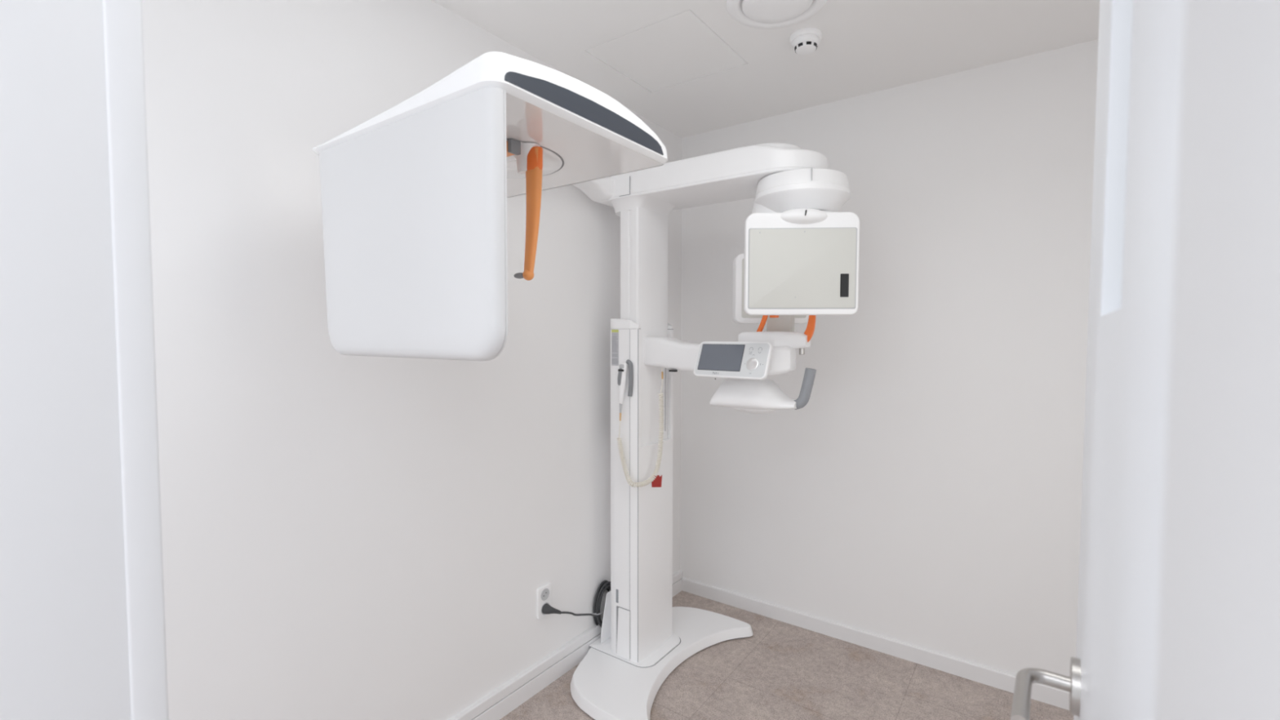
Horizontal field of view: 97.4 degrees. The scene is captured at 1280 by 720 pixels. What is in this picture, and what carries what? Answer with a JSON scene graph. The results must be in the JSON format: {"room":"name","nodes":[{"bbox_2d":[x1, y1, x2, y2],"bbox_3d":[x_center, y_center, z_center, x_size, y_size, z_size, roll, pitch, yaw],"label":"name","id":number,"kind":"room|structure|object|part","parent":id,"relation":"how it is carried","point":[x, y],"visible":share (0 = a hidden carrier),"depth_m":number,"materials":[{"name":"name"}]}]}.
{"room":"radiology room","nodes":[
{"label":"radiology room","id":0,"kind":"room"},
{"bbox_2d":[142,0,681,719],"bbox_3d":[-1.134,0.116,1.200,0.120,2.400,4.720,2,3,36],"label":"wall","id":1,"kind":"structure","parent":0,"point":[344,537],"depth_m":1.52,"materials":[{"name":"paint"}]},
{"bbox_2d":[536,582,551,619],"bbox_3d":[-0.373,0.939,2.189,0.013,0.120,0.072,2,3,36],"label":"wall outlet","id":2,"kind":"object","parent":1,"relation":"attached to","point":[543,593],"visible":0.82,"depth_m":2.17,"materials":[{"name":"white plastic"}]},
{"bbox_2d":[542,580,610,627],"bbox_3d":[-0.234,1.067,2.351,0.047,0.250,0.453,2,3,34],"label":"power cable","id":3,"kind":"object","parent":2,"relation":"attached to","point":[546,609],"visible":0.7,"depth_m":2.43,"materials":[{"name":"grey plastic"}]},
{"bbox_2d":[448,569,683,719],"bbox_3d":[-0.465,1.228,2.067,0.020,0.104,2.372,2,3,36],"label":"baseboard","id":4,"kind":"structure","parent":1,"relation":"attached to","point":[508,696],"depth_m":2.15,"materials":[{"name":"plastic"}]},
{"bbox_2d":[431,0,1099,137],"bbox_3d":[0.482,-1.117,1.281,2.590,0.060,2.622,2,3,36],"label":"ceiling","id":5,"kind":"structure","parent":0,"point":[865,46],"depth_m":1.97,"materials":[{"name":"paint"}]},
{"bbox_2d":[586,9,746,91],"bbox_3d":[0.104,-1.132,2.082,0.436,0.018,0.428,2,3,36],"label":"access hatch","id":6,"kind":"object","parent":5,"relation":"attached to","point":[681,47],"visible":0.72,"depth_m":2.05,"materials":[{"name":"paint"}]},
{"bbox_2d":[726,0,827,28],"bbox_3d":[0.420,-1.094,1.722,0.308,0.028,0.308,2,3,36],"label":"ceiling vent","id":7,"kind":"object","parent":5,"relation":"in","point":[760,14],"visible":1,"depth_m":1.75,"materials":[{"name":"white plastic"}]},
{"bbox_2d":[789,27,822,54],"bbox_3d":[0.571,-1.090,1.935,0.108,0.051,0.108,2,3,36],"label":"smoke detector","id":8,"kind":"object","parent":5,"relation":"attached to","point":[806,41],"visible":1,"depth_m":1.91,"materials":[{"name":"white plastic"}]},
{"bbox_2d":[499,591,1073,719],"bbox_3d":[-0.131,1.373,0.537,2.590,0.050,4.720,2,3,36],"label":"floor","id":9,"kind":"structure","parent":0,"point":[783,671],"depth_m":2.18,"materials":[{"name":"carpet"}]},
{"bbox_2d":[0,0,168,719],"bbox_3d":[-0.593,0.223,0.495,0.050,2.250,0.260,2,3,36],"label":"trim","id":10,"kind":"structure","parent":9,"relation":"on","point":[82,628],"depth_m":0.53,"materials":[{"name":"white paint"}]},
{"bbox_2d":[312,51,859,719],"bbox_3d":[0.050,0.274,1.809,1.066,2.035,1.752,2,3,36],"label":"dental x-ray machine","id":11,"kind":"object","parent":9,"relation":"on","point":[414,196],"visible":1,"depth_m":1.75,"materials":[{"name":"white plastic"}]},
{"bbox_3d":[-0.232,-0.311,1.213,0.054,0.276,0.025,2,3,36],"label":"ear rod","id":12,"kind":"part","parent":11,"relation":"part of","materials":[{"name":"orange plastic"}]},
{"bbox_3d":[-0.333,-0.466,1.304,0.600,0.002,0.516,2,3,36],"label":"underside panel","id":13,"kind":"part","parent":11,"relation":"part of","materials":[{"name":"white plastic"}]},
{"bbox_3d":[-0.309,-0.613,1.894,0.292,0.227,1.184,1,3,18],"label":"arm","id":14,"kind":"part","parent":11,"relation":"part of","materials":[{"name":"white plastic"}]},
{"bbox_3d":[-0.136,1.109,2.443,0.003,0.205,0.108,2,3,36],"label":"gusset plate","id":15,"kind":"part","parent":11,"relation":"part of","materials":[{"name":"white plastic"}]},
{"bbox_3d":[-0.010,1.217,2.425,0.302,0.008,0.290,2,3,36],"label":"foot trim","id":16,"kind":"part","parent":11,"relation":"part of","materials":[{"name":"white plastic"}]},
{"bbox_2d":[616,362,663,487],"bbox_3d":[0.005,0.255,2.223,0.191,0.488,0.082,0,3,-8],"label":"cord","id":17,"kind":"object","parent":11,"relation":"hanging from","point":[622,371],"visible":1,"depth_m":2.23,"materials":[{"name":"white plastic"}]},
{"bbox_2d":[617,362,626,404],"bbox_3d":[-0.069,0.092,2.224,0.044,0.164,0.024,2,3,36],"label":"switch","id":18,"kind":"object","parent":17,"relation":"attached to","point":[622,372],"depth_m":2.21,"materials":[{"name":"white plastic"}]},
{"bbox_3d":[0.071,1.244,2.368,0.502,0.046,0.887,2,3,36],"label":"plate","id":19,"kind":"part","parent":11,"relation":"part of","materials":[{"name":"white plastic"}]},
{"bbox_3d":[0.271,-0.022,2.163,0.560,0.131,0.160,2,3,36],"label":"support arm","id":20,"kind":"part","parent":11,"relation":"part of","materials":[{"name":"white plastic"}]},
{"bbox_3d":[0.316,-0.002,1.954,0.274,0.114,0.047,2,3,39],"label":"panel","id":21,"kind":"part","parent":11,"relation":"part of","materials":[{"name":"white plastic"}]},
{"bbox_3d":[0.321,0.000,1.961,0.288,0.127,0.079,2,3,36],"label":"control panel","id":22,"kind":"part","parent":11,"relation":"part of","materials":[{"name":"white plastic"}]},
{"bbox_3d":[0.524,-0.137,2.095,0.100,0.080,0.040,2,3,36],"label":"post","id":23,"kind":"part","parent":11,"relation":"part of","materials":[{"name":"white plastic"}]},
{"bbox_3d":[0.573,-0.032,1.990,0.019,0.026,0.019,2,3,36],"label":"clamp knob","id":24,"kind":"part","parent":11,"relation":"part of","materials":[{"name":"metal"}]},
{"bbox_3d":[0.506,-0.286,1.755,0.327,0.246,0.003,0,3,3],"label":"sensor plate","id":25,"kind":"part","parent":11,"relation":"part of","materials":[{"name":"white plastic"}]},
{"bbox_3d":[0.566,0.100,1.934,0.079,0.147,0.036,2,3,36],"label":"grab handle","id":26,"kind":"part","parent":11,"relation":"part of","materials":[{"name":"grey plastic"}]},
{"bbox_2d":[680,39,1097,676],"bbox_3d":[1.208,0.068,2.352,2.350,2.400,0.120,2,3,36],"label":"wall","id":27,"kind":"structure","parent":0,"point":[925,491],"depth_m":2.29,"materials":[{"name":"paint"}]},
{"bbox_2d":[681,577,1069,710],"bbox_3d":[1.169,1.235,2.350,2.350,0.068,0.012,2,3,36],"label":"baseboard","id":28,"kind":"structure","parent":27,"relation":"attached to","point":[988,676],"depth_m":2.43,"materials":[{"name":"plastic"}]},
{"bbox_3d":[0.418,0.178,-0.151,0.721,2.400,0.129,2,3,36],"label":"wall","id":29,"kind":"structure","parent":0,"visible":0},
{"bbox_2d":[1010,0,1185,719],"bbox_3d":[0.320,0.249,0.403,0.097,2.192,0.613,2,3,37],"label":"door","id":30,"kind":"structure","parent":29,"relation":"in","point":[1113,672],"depth_m":0.27,"materials":[{"name":"white wood"}]},
{"bbox_3d":[0.396,0.327,0.548,0.052,0.053,0.124,2,3,37],"label":"handle","id":31,"kind":"part","parent":30,"relation":"part of","materials":[{"name":"metal"}]},
{"bbox_2d":[1154,0,1279,719],"bbox_3d":[0.070,0.245,0.026,0.048,2.250,0.243,2,3,36],"label":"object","id":32,"kind":"structure","parent":29,"relation":"attached to","point":[1219,640],"depth_m":0.09,"materials":[{"name":"white paint"}]}
]}

